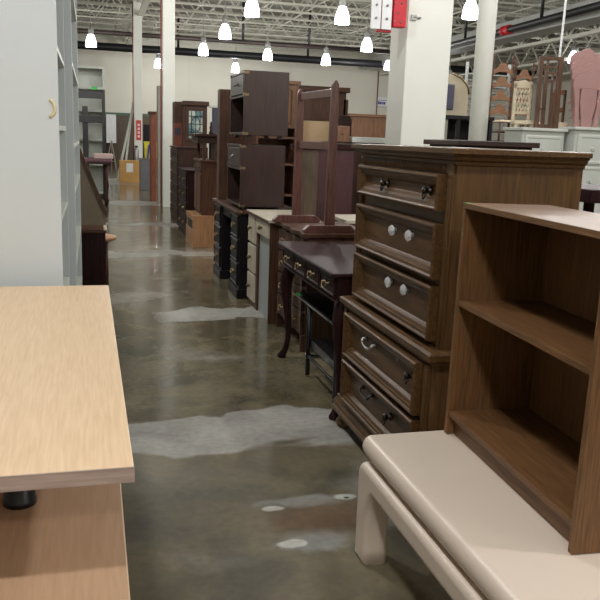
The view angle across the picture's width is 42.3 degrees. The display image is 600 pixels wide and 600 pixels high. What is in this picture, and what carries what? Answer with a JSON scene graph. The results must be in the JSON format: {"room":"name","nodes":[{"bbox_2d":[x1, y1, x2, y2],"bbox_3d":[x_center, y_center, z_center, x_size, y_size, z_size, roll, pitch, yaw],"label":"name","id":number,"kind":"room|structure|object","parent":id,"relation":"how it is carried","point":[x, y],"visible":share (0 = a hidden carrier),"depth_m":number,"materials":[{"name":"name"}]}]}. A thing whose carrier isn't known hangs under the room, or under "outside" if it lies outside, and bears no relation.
{"room":"second-hand shop","nodes":[
{"label":"second-hand shop","id":0,"kind":"room"},
{"bbox_2d":[106,114,115,142],"bbox_3d":[-8.469,-7.684,34.789,0.430,1.250,0.020,-1,12,-15],"label":"poster","id":1,"kind":"object","parent":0,"point":[110,118],"visible":0.93,"depth_m":34.77,"materials":[{"name":"paper"}]},
{"bbox_2d":[123,0,150,52],"bbox_3d":[-4.305,-8.586,21.730,0.180,0.500,28.813,-1,12,-15],"label":"truss","id":2,"kind":"object","parent":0,"point":[144,3],"depth_m":23.97,"materials":[{"name":"metal"}]},
{"bbox_2d":[133,0,142,157],"bbox_3d":[-5.164,-7.088,24.713,0.250,6.500,0.250,-1,12,-15],"label":"column","id":3,"kind":"structure","parent":0,"point":[137,20],"depth_m":24.55,"materials":[{"name":"paint"}]},
{"bbox_2d":[132,2,133,159],"bbox_3d":[-5.305,-6.571,24.656,0.032,5.500,0.032,-1,12,-15],"label":"riser pipe","id":4,"kind":"object","parent":3,"relation":"attached to","point":[132,2],"visible":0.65,"depth_m":24.57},
{"bbox_2d":[136,120,140,139],"bbox_3d":[-5.181,-5.454,24.909,0.150,0.620,0.011,-1,12,-15],"label":"sign","id":5,"kind":"object","parent":3,"relation":"attached to","point":[138,122],"visible":1,"depth_m":24.90,"materials":[{"name":"plastic"}]},
{"bbox_2d":[162,0,174,206],"bbox_3d":[-2.688,-5.164,15.846,0.240,6.500,0.240,-1,12,-15],"label":"column","id":6,"kind":"structure","parent":0,"point":[168,6],"depth_m":15.90,"materials":[{"name":"paint"}]},
{"bbox_2d":[160,0,161,206],"bbox_3d":[-2.830,-4.651,15.813,0.032,5.500,0.032,-1,12,-15],"label":"riser pipe","id":7,"kind":"object","parent":6,"relation":"attached to","point":[160,0],"visible":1,"depth_m":15.93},
{"bbox_2d":[101,165,451,599],"bbox_3d":[2.907,-1.653,16.288,32.000,0.150,46.000,-1,12,-15],"label":"floor","id":8,"kind":"structure","parent":0,"point":[245,486],"depth_m":3.83,"materials":[{"name":"concrete"}]},
{"bbox_2d":[0,0,69,286],"bbox_3d":[-1.176,-0.472,3.186,0.400,2.550,0.826,-1,12,-15],"label":"cabinet","id":9,"kind":"object","parent":8,"relation":"on","point":[34,226],"visible":0.61,"depth_m":2.80,"materials":[{"name":"white laminate"}]},
{"bbox_2d":[0,483,130,599],"bbox_3d":[-0.873,0.725,1.901,0.838,0.750,1.940,-1,12,-15],"label":"desk","id":10,"kind":"object","parent":8,"relation":"on","point":[70,544],"visible":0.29,"depth_m":1.43,"materials":[{"name":"wood"}]},
{"bbox_2d":[0,285,134,509],"bbox_3d":[-0.904,0.219,1.993,0.846,0.200,1.643,-1,12,-15],"label":"desk top","id":11,"kind":"object","parent":10,"relation":"on","point":[64,423],"visible":1,"depth_m":1.65,"materials":[{"name":"brown wood"}]},
{"bbox_2d":[63,0,81,285],"bbox_3d":[-1.459,-0.759,4.400,0.380,2.600,1.650,-1,12,-15],"label":"bookcase","id":12,"kind":"object","parent":8,"relation":"on","point":[69,6],"visible":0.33,"depth_m":3.73,"materials":[{"name":"metal"}]},
{"bbox_2d":[78,65,104,196],"bbox_3d":[-5.119,-3.850,17.835,1.250,2.950,0.404,-1,12,-15],"label":"shelf unit","id":13,"kind":"object","parent":8,"relation":"on","point":[90,78],"visible":0.13,"depth_m":17.98,"materials":[{"name":"wood"}]},
{"bbox_2d":[78,90,105,199],"bbox_3d":[-4.826,-3.430,17.166,1.020,2.420,0.090,-1,12,-15],"label":"frame","id":14,"kind":"object","parent":8,"relation":"on","point":[84,118],"visible":0.56,"depth_m":17.09,"materials":[{"name":"black metal"}]},
{"bbox_2d":[79,146,107,285],"bbox_3d":[-1.714,-0.454,5.836,0.524,1.404,0.810,-1,12,-15],"label":"cabinet","id":15,"kind":"object","parent":8,"relation":"on","point":[94,213],"visible":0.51,"depth_m":5.56,"materials":[{"name":"brown wood"}]},
{"bbox_2d":[84,157,111,205],"bbox_3d":[-4.683,-2.519,16.392,1.350,0.960,1.240,-1,12,-15],"label":"display table","id":16,"kind":"object","parent":8,"relation":"on","point":[89,160],"visible":0.42,"depth_m":16.00,"materials":[{"name":"brown wood"}]},
{"bbox_2d":[93,153,112,158],"bbox_3d":[-4.178,-3.057,16.463,0.400,0.100,0.700,-1,12,-15],"label":"folded cloth","id":17,"kind":"object","parent":16,"relation":"on","point":[95,155],"visible":1,"depth_m":16.14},
{"bbox_2d":[105,233,116,285],"bbox_3d":[-1.863,-0.320,7.205,0.320,0.577,0.320,-1,12,-15],"label":"round stool","id":18,"kind":"object","parent":8,"relation":"on","point":[109,237],"visible":0.18,"depth_m":7.13,"materials":[{"name":"brown wood"}]},
{"bbox_2d":[116,108,132,180],"bbox_3d":[-5.611,-4.990,24.863,0.050,2.318,0.925,7,13,22],"label":"pole","id":19,"kind":"object","parent":8,"relation":"on","point":[131,113],"visible":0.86,"depth_m":24.87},
{"bbox_2d":[119,160,138,182],"bbox_3d":[-5.294,-3.994,24.104,0.620,0.680,0.504,-1,12,-15],"label":"cardboard box","id":20,"kind":"object","parent":8,"relation":"on","point":[128,169],"visible":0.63,"depth_m":23.87,"materials":[{"name":"cardboard"}]},
{"bbox_2d":[139,158,149,189],"bbox_3d":[-4.180,-3.443,21.219,0.420,0.850,0.470,-1,12,-15],"label":"base cabinet","id":21,"kind":"object","parent":8,"relation":"on","point":[144,163],"visible":0.56,"depth_m":20.99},
{"bbox_2d":[143,125,149,157],"bbox_3d":[-5.811,-5.811,29.910,0.450,1.850,0.080,-1,12,-15],"label":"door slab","id":22,"kind":"structure","parent":8,"relation":"on","point":[146,131],"depth_m":29.73,"materials":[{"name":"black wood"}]},
{"bbox_2d":[148,111,156,200],"bbox_3d":[-3.395,-3.308,17.867,0.180,2.000,0.540,-1,12,-15],"label":"tall cabinet","id":23,"kind":"object","parent":8,"relation":"on","point":[152,115],"visible":0.88,"depth_m":17.69,"materials":[{"name":"brown wood"}]},
{"bbox_2d":[157,86,159,203],"bbox_3d":[-3.066,-3.384,17.006,0.130,2.520,0.304,-1,12,-15],"label":"board","id":24,"kind":"object","parent":8,"relation":"on","point":[158,87],"visible":0.44,"depth_m":16.87,"materials":[{"name":"paint"}]},
{"bbox_2d":[172,101,181,145],"bbox_3d":[-2.350,-2.756,15.084,0.220,2.120,0.460,-1,12,-15],"label":"tall cabinet","id":25,"kind":"object","parent":8,"relation":"on","point":[176,108],"visible":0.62,"depth_m":14.76,"materials":[{"name":"brown wood"}]},
{"bbox_2d":[177,167,194,236],"bbox_3d":[-1.626,-1.542,12.108,0.484,1.000,1.190,-1,12,-15],"label":"dresser","id":26,"kind":"object","parent":8,"relation":"on","point":[186,175],"visible":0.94,"depth_m":11.73,"materials":[{"name":"brown wood"}]},
{"bbox_2d":[170,146,207,224],"bbox_3d":[-1.989,-2.043,13.700,0.534,1.310,1.290,-1,12,-15],"label":"dresser","id":27,"kind":"object","parent":8,"relation":"on","point":[181,156],"visible":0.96,"depth_m":13.19,"materials":[{"name":"brown wood"}]},
{"bbox_2d":[180,101,208,147],"bbox_3d":[-1.991,-2.642,14.596,0.480,2.120,0.450,-1,12,-15],"label":"hutch","id":28,"kind":"object","parent":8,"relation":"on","point":[194,113],"visible":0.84,"depth_m":14.27,"materials":[{"name":"brown wood"}]},
{"bbox_2d":[186,210,215,247],"bbox_3d":[-1.324,-1.015,11.008,0.500,0.435,0.800,-1,12,-15],"label":"box","id":29,"kind":"object","parent":8,"relation":"on","point":[199,228],"visible":0.65,"depth_m":10.62,"materials":[{"name":"brown wood"}]},
{"bbox_2d":[193,158,216,215],"bbox_3d":[-1.279,-1.599,10.914,0.401,0.750,0.760,-1,12,-15],"label":"base cabinet","id":30,"kind":"object","parent":29,"relation":"on","point":[205,182],"visible":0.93,"depth_m":10.58,"materials":[{"name":"brown wood"}]},
{"bbox_2d":[189,133,216,159],"bbox_3d":[-1.331,-2.129,10.764,0.340,0.345,0.700,-1,12,-15],"label":"side table","id":31,"kind":"object","parent":30,"relation":"on","point":[211,139],"visible":0.85,"depth_m":10.49,"materials":[{"name":"brown wood"}]},
{"bbox_2d":[209,105,217,133],"bbox_3d":[-1.593,-2.594,14.581,0.260,2.060,0.080,-1,12,-15],"label":"panel","id":32,"kind":"object","parent":8,"relation":"on","point":[214,108],"visible":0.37,"depth_m":14.39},
{"bbox_2d":[212,198,291,298],"bbox_3d":[-0.484,-0.579,8.069,0.654,0.832,1.540,-1,12,-15],"label":"desk","id":33,"kind":"object","parent":8,"relation":"on","point":[231,240],"visible":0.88,"depth_m":7.59,"materials":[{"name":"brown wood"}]},
{"bbox_2d":[216,89,255,199],"bbox_3d":[-0.690,-1.678,8.427,0.400,1.160,0.170,-1,12,-15],"label":"board","id":34,"kind":"object","parent":33,"relation":"on","point":[223,113],"visible":0.44,"depth_m":8.32,"materials":[{"name":"brown wood"}]},
{"bbox_2d":[226,143,284,209],"bbox_3d":[-0.461,-1.215,7.597,0.457,0.605,0.744,-1,12,-15],"label":"nightstand","id":35,"kind":"object","parent":33,"relation":"on","point":[255,172],"visible":1,"depth_m":7.26,"materials":[{"name":"brown wood"}]},
{"bbox_2d":[229,70,289,139],"bbox_3d":[-0.420,-1.865,7.478,0.457,0.605,0.744,-1,12,-15],"label":"nightstand","id":36,"kind":"object","parent":35,"relation":"on","point":[259,100],"visible":1,"depth_m":7.15,"materials":[{"name":"brown wood"}]},
{"bbox_2d":[246,209,291,323],"bbox_3d":[-0.185,-0.315,6.779,0.464,0.860,0.932,-1,12,-15],"label":"desk","id":37,"kind":"object","parent":8,"relation":"on","point":[263,234],"visible":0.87,"depth_m":6.64,"materials":[{"name":"paint"}]},
{"bbox_2d":[290,144,318,215],"bbox_3d":[0.048,-0.980,6.427,0.270,0.600,0.050,-1,12,-15],"label":"board","id":38,"kind":"object","parent":37,"relation":"on","point":[310,156],"visible":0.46,"depth_m":6.42,"materials":[{"name":"brown wood"}]},
{"bbox_2d":[256,81,300,206],"bbox_3d":[-0.329,-1.445,9.055,0.520,2.140,0.420,-1,12,-15],"label":"hutch","id":39,"kind":"object","parent":8,"relation":"on","point":[286,141],"visible":0.3,"depth_m":8.98,"materials":[{"name":"brown wood"}]},
{"bbox_2d":[258,136,294,138],"bbox_3d":[-0.314,-1.879,8.965,0.420,0.025,0.380,-1,12,-15],"label":"shelf","id":40,"kind":"object","parent":39,"relation":"attached to","point":[259,137],"depth_m":8.81,"materials":[{"name":"brown wood"}]},
{"bbox_2d":[275,221,354,352],"bbox_3d":[0.162,-0.129,5.939,0.568,0.860,0.840,-1,12,-15],"label":"dresser","id":41,"kind":"object","parent":8,"relation":"on","point":[290,231],"visible":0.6,"depth_m":5.61,"materials":[{"name":"brown wood"}]},
{"bbox_2d":[272,80,354,232],"bbox_3d":[0.105,-1.060,5.722,0.384,1.045,0.794,-2,12,-19],"label":"frame","id":42,"kind":"object","parent":41,"relation":"on","point":[329,226],"visible":0.98,"depth_m":5.49,"materials":[{"name":"wood"}]},
{"bbox_2d":[294,292,335,402],"bbox_3d":[0.257,0.278,4.873,0.383,0.479,0.970,-1,12,-15],"label":"metal side table","id":43,"kind":"object","parent":8,"relation":"on","point":[324,348],"visible":0.34,"depth_m":4.88,"materials":[{"name":"grey metal"}]},
{"bbox_2d":[310,339,333,368],"bbox_3d":[0.290,0.333,4.740,0.310,0.050,0.580,-1,12,-15],"label":"shelf","id":44,"kind":"object","parent":43,"relation":"attached to","point":[324,348],"depth_m":4.79,"materials":[{"name":"black metal"}]},
{"bbox_2d":[277,241,355,419],"bbox_3d":[0.279,0.127,4.848,0.591,0.821,1.326,-1,12,-15],"label":"desk","id":45,"kind":"object","parent":8,"relation":"on","point":[326,266],"visible":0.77,"depth_m":4.64,"materials":[{"name":"brown wood"}]},
{"bbox_2d":[299,85,349,121],"bbox_3d":[0.179,-1.546,9.630,0.800,2.140,0.110,-1,12,-15],"label":"headboard","id":46,"kind":"object","parent":8,"relation":"on","point":[314,109],"visible":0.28,"depth_m":9.45,"materials":[{"name":"brown wood"}]},
{"bbox_2d":[316,144,354,220],"bbox_3d":[0.225,-0.781,7.581,0.465,1.475,0.480,-1,12,-15],"label":"cabinet","id":47,"kind":"object","parent":8,"relation":"on","point":[345,153],"visible":0.23,"depth_m":7.31,"materials":[{"name":"brown wood"}]},
{"bbox_2d":[338,115,351,136],"bbox_3d":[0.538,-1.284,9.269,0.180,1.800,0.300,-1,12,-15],"label":"chair","id":48,"kind":"object","parent":8,"relation":"on","point":[343,120],"visible":0.13,"depth_m":9.20,"materials":[{"name":"brown wood"}]},
{"bbox_2d":[335,214,355,224],"bbox_3d":[0.586,-0.282,6.728,0.600,0.870,0.500,-1,12,-15],"label":"table","id":49,"kind":"object","parent":8,"relation":"on","point":[347,218],"visible":0.14,"depth_m":6.54,"materials":[{"name":"beige paint"}]},
{"bbox_2d":[321,137,384,225],"bbox_3d":[0.976,-1.080,8.976,1.470,1.550,0.460,-1,12,-15],"label":"storage unit","id":50,"kind":"object","parent":8,"relation":"on","point":[359,140],"visible":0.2,"depth_m":8.57,"materials":[{"name":"brown wood"}]},
{"bbox_2d":[337,126,349,141],"bbox_3d":[0.434,-1.835,8.567,0.180,0.170,0.210,-1,12,-15],"label":"carton","id":51,"kind":"object","parent":50,"relation":"on","point":[343,131],"visible":0.68,"depth_m":8.48,"materials":[{"name":"brown cardboard"}]},
{"bbox_2d":[348,113,385,137],"bbox_3d":[0.997,-1.650,10.932,0.810,1.875,0.080,-1,12,-15],"label":"headboard","id":52,"kind":"object","parent":8,"relation":"on","point":[363,125],"visible":0.12,"depth_m":10.73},
{"bbox_2d":[331,143,592,441],"bbox_3d":[0.651,0.051,3.597,0.656,1.491,1.178,-1,12,-15],"label":"chest","id":53,"kind":"object","parent":8,"relation":"on","point":[398,318],"visible":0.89,"depth_m":3.21,"materials":[{"name":"brown wood"}]},
{"bbox_2d":[445,115,494,140],"bbox_3d":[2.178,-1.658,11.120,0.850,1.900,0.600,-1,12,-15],"label":"table","id":54,"kind":"object","parent":8,"relation":"on","point":[458,126],"visible":0.18,"depth_m":10.91,"materials":[{"name":"wood"}]},
{"bbox_2d":[446,73,469,115],"bbox_3d":[2.176,-2.854,10.781,0.374,0.578,0.110,-1,12,-15],"label":"headboard","id":55,"kind":"object","parent":54,"relation":"on","point":[457,92],"visible":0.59,"depth_m":10.76,"materials":[{"name":"beige fabric"}]},
{"bbox_2d":[446,84,454,109],"bbox_3d":[2.067,-2.806,10.720,0.130,0.340,0.030,-1,12,-15],"label":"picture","id":56,"kind":"object","parent":55,"relation":"on","point":[450,105],"depth_m":10.71},
{"bbox_2d":[355,430,599,599],"bbox_3d":[0.756,0.884,2.108,0.680,0.470,1.760,-1,12,-15],"label":"bench","id":57,"kind":"object","parent":8,"relation":"on","point":[476,535],"visible":0.63,"depth_m":2.25,"materials":[{"name":"beige paint"}]},
{"bbox_2d":[444,202,599,554],"bbox_3d":[0.791,0.162,2.373,0.327,0.836,0.868,0,12,-12],"label":"bookcase","id":58,"kind":"object","parent":57,"relation":"on","point":[523,393],"visible":1,"depth_m":2.63,"materials":[{"name":"brown wood"}]},
{"bbox_2d":[423,139,539,149],"bbox_3d":[1.019,-0.177,4.667,0.500,1.530,0.480,-1,12,-15],"label":"cabinet","id":59,"kind":"object","parent":8,"relation":"on","point":[433,142],"visible":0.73,"depth_m":4.31,"materials":[{"name":"brown wood"}]},
{"bbox_2d":[461,62,510,140],"bbox_3d":[3.165,-2.678,13.755,0.840,2.900,0.300,-1,12,-15],"label":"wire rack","id":60,"kind":"object","parent":8,"relation":"on","point":[467,73],"visible":0.27,"depth_m":13.51,"materials":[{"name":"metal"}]},
{"bbox_2d":[461,73,507,77],"bbox_3d":[3.210,-3.909,13.501,0.760,0.015,0.300,-1,12,-15],"label":"wire shelf","id":61,"kind":"object","parent":60,"relation":"attached to","point":[466,74],"depth_m":13.43,"materials":[{"name":"metal"}]},
{"bbox_2d":[468,85,506,88],"bbox_3d":[3.203,-3.713,13.541,0.760,0.015,0.300,-1,12,-15],"label":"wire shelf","id":62,"kind":"object","parent":60,"relation":"attached to","point":[470,86],"depth_m":13.50,"materials":[{"name":"metal"}]},
{"bbox_2d":[503,127,567,150],"bbox_3d":[2.386,-0.931,8.132,0.520,1.700,0.392,-1,12,-15],"label":"dresser","id":63,"kind":"object","parent":8,"relation":"on","point":[550,139],"visible":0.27,"depth_m":7.83,"materials":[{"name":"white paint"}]},
{"bbox_2d":[510,80,533,127],"bbox_3d":[2.306,-2.021,7.990,0.220,0.485,0.135,1,12,-7],"label":"lattice chair","id":64,"kind":"object","parent":63,"relation":"on","point":[523,84],"visible":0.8,"depth_m":8.02,"materials":[{"name":"beige paint"}]},
{"bbox_2d":[533,56,563,128],"bbox_3d":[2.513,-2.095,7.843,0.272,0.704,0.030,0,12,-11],"label":"chair","id":65,"kind":"object","parent":63,"relation":"on","point":[554,101],"visible":0.94,"depth_m":7.83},
{"bbox_2d":[558,127,599,213],"bbox_3d":[3.074,-0.930,8.190,0.840,1.725,0.392,-1,12,-15],"label":"dresser","id":66,"kind":"object","parent":8,"relation":"on","point":[577,139],"visible":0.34,"depth_m":7.85,"materials":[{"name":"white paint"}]},
{"bbox_2d":[554,90,568,126],"bbox_3d":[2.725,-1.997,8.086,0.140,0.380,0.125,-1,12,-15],"label":"chair","id":67,"kind":"object","parent":66,"relation":"on","point":[563,92],"visible":0.39,"depth_m":8.12,"materials":[{"name":"brown wood"}]},
{"bbox_2d":[570,71,599,127],"bbox_3d":[2.891,-2.023,7.823,0.420,0.550,0.060,-3,13,-23],"label":"chair","id":68,"kind":"object","parent":66,"relation":"on","point":[589,82],"visible":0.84,"depth_m":7.79,"materials":[{"name":"fabric"}]},
{"bbox_2d":[570,63,599,119],"bbox_3d":[2.892,-2.109,7.853,0.420,0.550,0.060,-3,13,-23],"label":"chair","id":69,"kind":"object","parent":68,"relation":"on","point":[588,67],"visible":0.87,"depth_m":7.77,"materials":[{"name":"fabric"}]},
{"bbox_2d":[569,56,599,110],"bbox_3d":[2.893,-2.195,7.882,0.420,0.550,0.060,-3,13,-23],"label":"chair","id":70,"kind":"object","parent":69,"relation":"on","point":[588,59],"visible":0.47,"depth_m":7.80,"materials":[{"name":"fabric"}]},
{"bbox_2d":[568,48,599,103],"bbox_3d":[2.894,-2.280,7.911,0.420,0.550,0.060,-3,13,-23],"label":"chair","id":71,"kind":"object","parent":70,"relation":"on","point":[586,52],"visible":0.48,"depth_m":7.83,"materials":[{"name":"fabric"}]},
{"bbox_2d":[580,184,599,212],"bbox_3d":[1.582,0.107,3.885,0.800,1.330,0.500,-1,12,-15],"label":"table","id":72,"kind":"object","parent":8,"relation":"on","point":[590,193],"visible":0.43,"depth_m":3.47,"materials":[{"name":"brown wood"}]},
{"bbox_3d":[3.609,-1.767,12.961,1.100,1.470,1.700,-1,12,-15],"label":"stand","id":73,"kind":"object","parent":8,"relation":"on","visible":0},
{"bbox_2d":[488,54,521,140],"bbox_3d":[3.358,-3.237,12.636,0.452,1.520,0.454,-1,12,-15],"label":"chair","id":74,"kind":"object","parent":73,"relation":"on","point":[503,67],"visible":0.8,"depth_m":12.76,"materials":[{"name":"brown wood"}]},
{"bbox_2d":[510,61,539,126],"bbox_3d":[3.803,-3.247,12.964,0.402,1.440,0.454,-1,12,-15],"label":"chair","id":75,"kind":"object","parent":73,"relation":"on","point":[524,73],"visible":0.36,"depth_m":13.05,"materials":[{"name":"brown wood"}]},
{"bbox_2d":[77,19,542,158],"bbox_3d":[-2.829,-9.637,37.448,32.000,6.500,0.212,-1,12,-15],"label":"wall","id":76,"kind":"structure","parent":0,"point":[196,78],"depth_m":36.88,"materials":[{"name":"paint"}]},
{"bbox_2d":[105,115,156,166],"bbox_3d":[-10.305,-7.412,35.746,10.600,2.300,0.090,-1,12,-15],"label":"wall panel","id":77,"kind":"object","parent":76,"relation":"attached to","point":[122,121],"depth_m":36.25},
{"bbox_2d":[77,17,544,66],"bbox_3d":[-2.529,-12.185,36.137,31.600,0.800,0.100,-1,12,-15],"label":"truss","id":78,"kind":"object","parent":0,"point":[80,18],"depth_m":36.20,"materials":[{"name":"metal"}]},
{"bbox_2d":[303,121,328,141],"bbox_3d":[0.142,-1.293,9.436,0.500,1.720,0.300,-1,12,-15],"label":"carton","id":79,"kind":"object","parent":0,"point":[317,131],"visible":0.07,"depth_m":9.14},
{"bbox_2d":[77,12,563,64],"bbox_3d":[-2.136,-11.868,34.671,31.600,0.800,0.100,-1,12,-15],"label":"truss","id":80,"kind":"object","parent":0,"point":[80,13],"depth_m":34.95,"materials":[{"name":"metal"}]},
{"bbox_2d":[76,6,582,61],"bbox_3d":[-1.743,-11.550,33.206,31.600,0.800,0.100,-1,12,-15],"label":"truss","id":81,"kind":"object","parent":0,"point":[94,27],"depth_m":33.19,"materials":[{"name":"metal"}]},
{"bbox_2d":[76,0,597,55],"bbox_3d":[-1.350,-11.233,31.741,31.600,0.800,0.100,-1,12,-15],"label":"truss","id":82,"kind":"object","parent":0,"point":[94,22],"depth_m":31.64,"materials":[{"name":"metal"}]},
{"bbox_2d":[76,0,599,49],"bbox_3d":[3.146,-8.186,14.937,32.400,0.200,46.400,-1,12,-15],"label":"ceiling","id":83,"kind":"structure","parent":0,"point":[274,6],"depth_m":31.52,"materials":[{"name":"silver metal"}]},
{"bbox_2d":[85,0,96,47],"bbox_3d":[-7.016,-9.618,25.970,0.366,2.190,0.366,-1,12,-15],"label":"lamp","id":84,"kind":"object","parent":83,"relation":"hanging from","point":[90,40],"visible":1,"depth_m":26.02,"materials":[{"name":"white"}]},
{"bbox_2d":[198,3,207,55],"bbox_3d":[-3.396,-9.767,27.331,0.366,2.190,0.366,-1,12,-15],"label":"lamp","id":85,"kind":"object","parent":83,"relation":"hanging from","point":[203,49],"visible":1,"depth_m":27.38,"materials":[{"name":"white"}]},
{"bbox_2d":[219,0,230,39],"bbox_3d":[-2.161,-8.722,22.494,0.366,2.190,0.366,-1,12,-15],"label":"lamp","id":86,"kind":"object","parent":83,"relation":"hanging from","point":[224,33],"visible":1,"depth_m":22.54,"materials":[{"name":"white"}]},
{"bbox_2d":[77,2,389,53],"bbox_3d":[-5.864,-10.399,28.330,20.900,1.535,0.170,-1,12,-15],"label":"pipe","id":87,"kind":"object","parent":83,"relation":"hanging from","point":[79,30],"visible":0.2,"depth_m":29.37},
{"bbox_2d":[244,0,259,17],"bbox_3d":[-1.101,-7.778,18.117,0.366,2.190,0.366,-1,12,-15],"label":"lamp","id":88,"kind":"object","parent":83,"relation":"hanging from","point":[251,10],"visible":1,"depth_m":18.17,"materials":[{"name":"white"}]},
{"bbox_2d":[263,11,272,60],"bbox_3d":[-1.152,-9.870,28.228,0.366,2.190,0.366,-1,12,-15],"label":"lamp","id":89,"kind":"object","parent":83,"relation":"hanging from","point":[267,55],"visible":1,"depth_m":28.28,"materials":[{"name":"white"}]},
{"bbox_2d":[77,16,555,78],"bbox_3d":[-2.195,-11.274,33.567,30.700,1.680,0.320,-1,12,-15],"label":"drain pipe","id":90,"kind":"object","parent":83,"relation":"hanging from","point":[102,46],"visible":0.6,"depth_m":33.61,"materials":[{"name":"metal"}]},
{"bbox_2d":[321,4,330,64],"bbox_3d":[1.018,-9.994,29.206,0.366,2.190,0.366,-1,12,-15],"label":"lamp","id":91,"kind":"object","parent":83,"relation":"hanging from","point":[325,60],"visible":0.98,"depth_m":29.26,"materials":[{"name":"white"}]},
{"bbox_2d":[335,0,349,24],"bbox_3d":[1.068,-7.838,18.792,0.366,2.190,0.366,-1,12,-15],"label":"lamp","id":92,"kind":"object","parent":83,"relation":"hanging from","point":[342,14],"visible":1,"depth_m":18.84,"materials":[{"name":"white"}]},
{"bbox_2d":[361,6,371,51],"bbox_3d":[2.147,-8.946,24.341,0.366,2.190,0.366,-1,12,-15],"label":"lamp","id":93,"kind":"object","parent":83,"relation":"hanging from","point":[366,46],"visible":1,"depth_m":24.39,"materials":[{"name":"white"}]},
{"bbox_2d":[150,0,599,37],"bbox_3d":[0.222,-9.963,25.879,31.600,0.800,0.100,-1,12,-15],"label":"truss","id":94,"kind":"object","parent":83,"relation":"hanging from","point":[158,1],"depth_m":26.00,"materials":[{"name":"metal"}]},
{"bbox_2d":[462,0,477,19],"bbox_3d":[3.878,-7.428,17.307,0.366,2.190,0.366,-1,12,-15],"label":"lamp","id":95,"kind":"object","parent":83,"relation":"hanging from","point":[470,10],"visible":0.95,"depth_m":17.36,"materials":[{"name":"white"}]},
{"bbox_2d":[451,0,599,47],"bbox_3d":[6.666,-8.608,22.137,0.295,1.636,18.012,-1,12,-13],"label":"pipe","id":96,"kind":"object","parent":83,"relation":"hanging from","point":[508,29],"visible":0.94,"depth_m":21.79,"materials":[{"name":"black metal"}]},
{"bbox_2d":[559,0,566,56],"bbox_3d":[3.077,-3.525,8.941,0.126,6.500,0.050,-1,12,-15],"label":"pole","id":97,"kind":"object","parent":83,"relation":"hanging from","point":[565,3],"visible":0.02,"depth_m":9.01,"materials":[{"name":"metal"}]},
{"bbox_2d":[76,0,599,43],"bbox_3d":[-0.171,-10.280,27.344,31.600,0.800,0.100,-1,12,-15],"label":"truss","id":98,"kind":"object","parent":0,"point":[333,1],"depth_m":27.37,"materials":[{"name":"metal"}]},
{"bbox_2d":[77,0,599,48],"bbox_3d":[-0.564,-10.598,28.810,31.600,0.800,0.100,-1,12,-15],"label":"truss","id":99,"kind":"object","parent":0,"point":[94,10],"depth_m":28.78,"materials":[{"name":"metal"}]},
{"bbox_2d":[77,0,599,52],"bbox_3d":[-0.957,-10.915,30.275,31.600,0.800,0.100,-1,12,-15],"label":"truss","id":100,"kind":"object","parent":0,"point":[94,16],"depth_m":30.26,"materials":[{"name":"metal"}]},
{"bbox_2d":[77,0,599,62],"bbox_3d":[0.350,-9.537,25.424,30.040,0.040,23.800,-1,12,-15],"label":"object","id":101,"kind":"structure","parent":0,"point":[320,3],"depth_m":28.92,"materials":[{"name":"paint"}]},
{"bbox_2d":[237,0,594,29],"bbox_3d":[0.615,-9.646,24.414,31.600,0.800,0.100,-1,12,-15],"label":"truss","id":102,"kind":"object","parent":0,"point":[262,1],"depth_m":24.75,"materials":[{"name":"metal"}]},
{"bbox_2d":[385,0,453,145],"bbox_3d":[1.255,-3.352,7.782,0.480,6.500,0.450,-1,12,-15],"label":"column","id":103,"kind":"structure","parent":0,"point":[419,51],"depth_m":7.80,"materials":[{"name":"paint"}]},
{"bbox_2d":[391,0,406,28],"bbox_3d":[0.967,-3.043,7.474,0.135,0.800,0.103,-1,12,-15],"label":"alarm box","id":104,"kind":"object","parent":103,"relation":"attached to","point":[399,7],"visible":0.98,"depth_m":7.49,"materials":[{"name":"red metal"}]},
{"bbox_2d":[370,0,392,32],"bbox_3d":[0.781,-2.776,7.481,0.220,0.360,0.094,-1,12,-15],"label":"boxes","id":105,"kind":"object","parent":104,"relation":"attached to","point":[381,10],"visible":1,"depth_m":7.46,"materials":[{"name":"white"}]},
{"bbox_2d":[348,0,577,15],"bbox_3d":[1.008,-9.328,22.948,31.600,0.800,0.100,-1,12,-15],"label":"truss","id":106,"kind":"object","parent":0,"point":[454,8],"depth_m":24.45,"materials":[{"name":"metal"}]},
{"bbox_2d":[363,0,599,70],"bbox_3d":[6.860,-8.615,24.831,0.750,0.500,27.000,-1,12,-15],"label":"trim","id":107,"kind":"structure","parent":0,"point":[590,18],"depth_m":23.29,"materials":[{"name":"metal"}]},
{"bbox_2d":[468,0,497,140],"bbox_3d":[2.027,-3.423,8.264,0.200,6.500,0.200,-1,12,-15],"label":"column","id":108,"kind":"structure","parent":0,"point":[487,9],"depth_m":8.38,"materials":[{"name":"paint"}]},
{"bbox_2d":[379,24,599,75],"bbox_3d":[7.638,-8.630,24.921,0.180,0.850,28.818,-1,12,-15],"label":"roof beam","id":109,"kind":"structure","parent":0,"point":[597,30],"depth_m":24.82,"materials":[{"name":"metal"}]},
{"bbox_2d":[465,0,581,7],"bbox_3d":[1.401,-9.011,21.483,31.600,0.800,0.100,-1,12,-15],"label":"truss","id":110,"kind":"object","parent":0,"point":[521,3],"depth_m":22.94,"materials":[{"name":"metal"}]},
{"bbox_2d":[451,34,599,76],"bbox_3d":[10.828,-8.688,25.764,0.180,0.850,28.818,-1,12,-15],"label":"roof truss","id":111,"kind":"object","parent":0,"point":[521,65],"depth_m":30.97,"materials":[{"name":"metal"}]},
{"bbox_2d":[497,49,599,81],"bbox_3d":[13.921,-8.744,26.581,0.180,0.850,28.818,-1,12,-15],"label":"wall","id":112,"kind":"structure","parent":0,"point":[597,50],"depth_m":36.00,"materials":[{"name":"paint"}]},
{"bbox_2d":[539,43,599,127],"bbox_3d":[18.590,-5.189,19.727,0.200,6.500,46.000,-1,12,-15],"label":"wall","id":113,"kind":"structure","parent":0,"point":[566,79],"depth_m":38.98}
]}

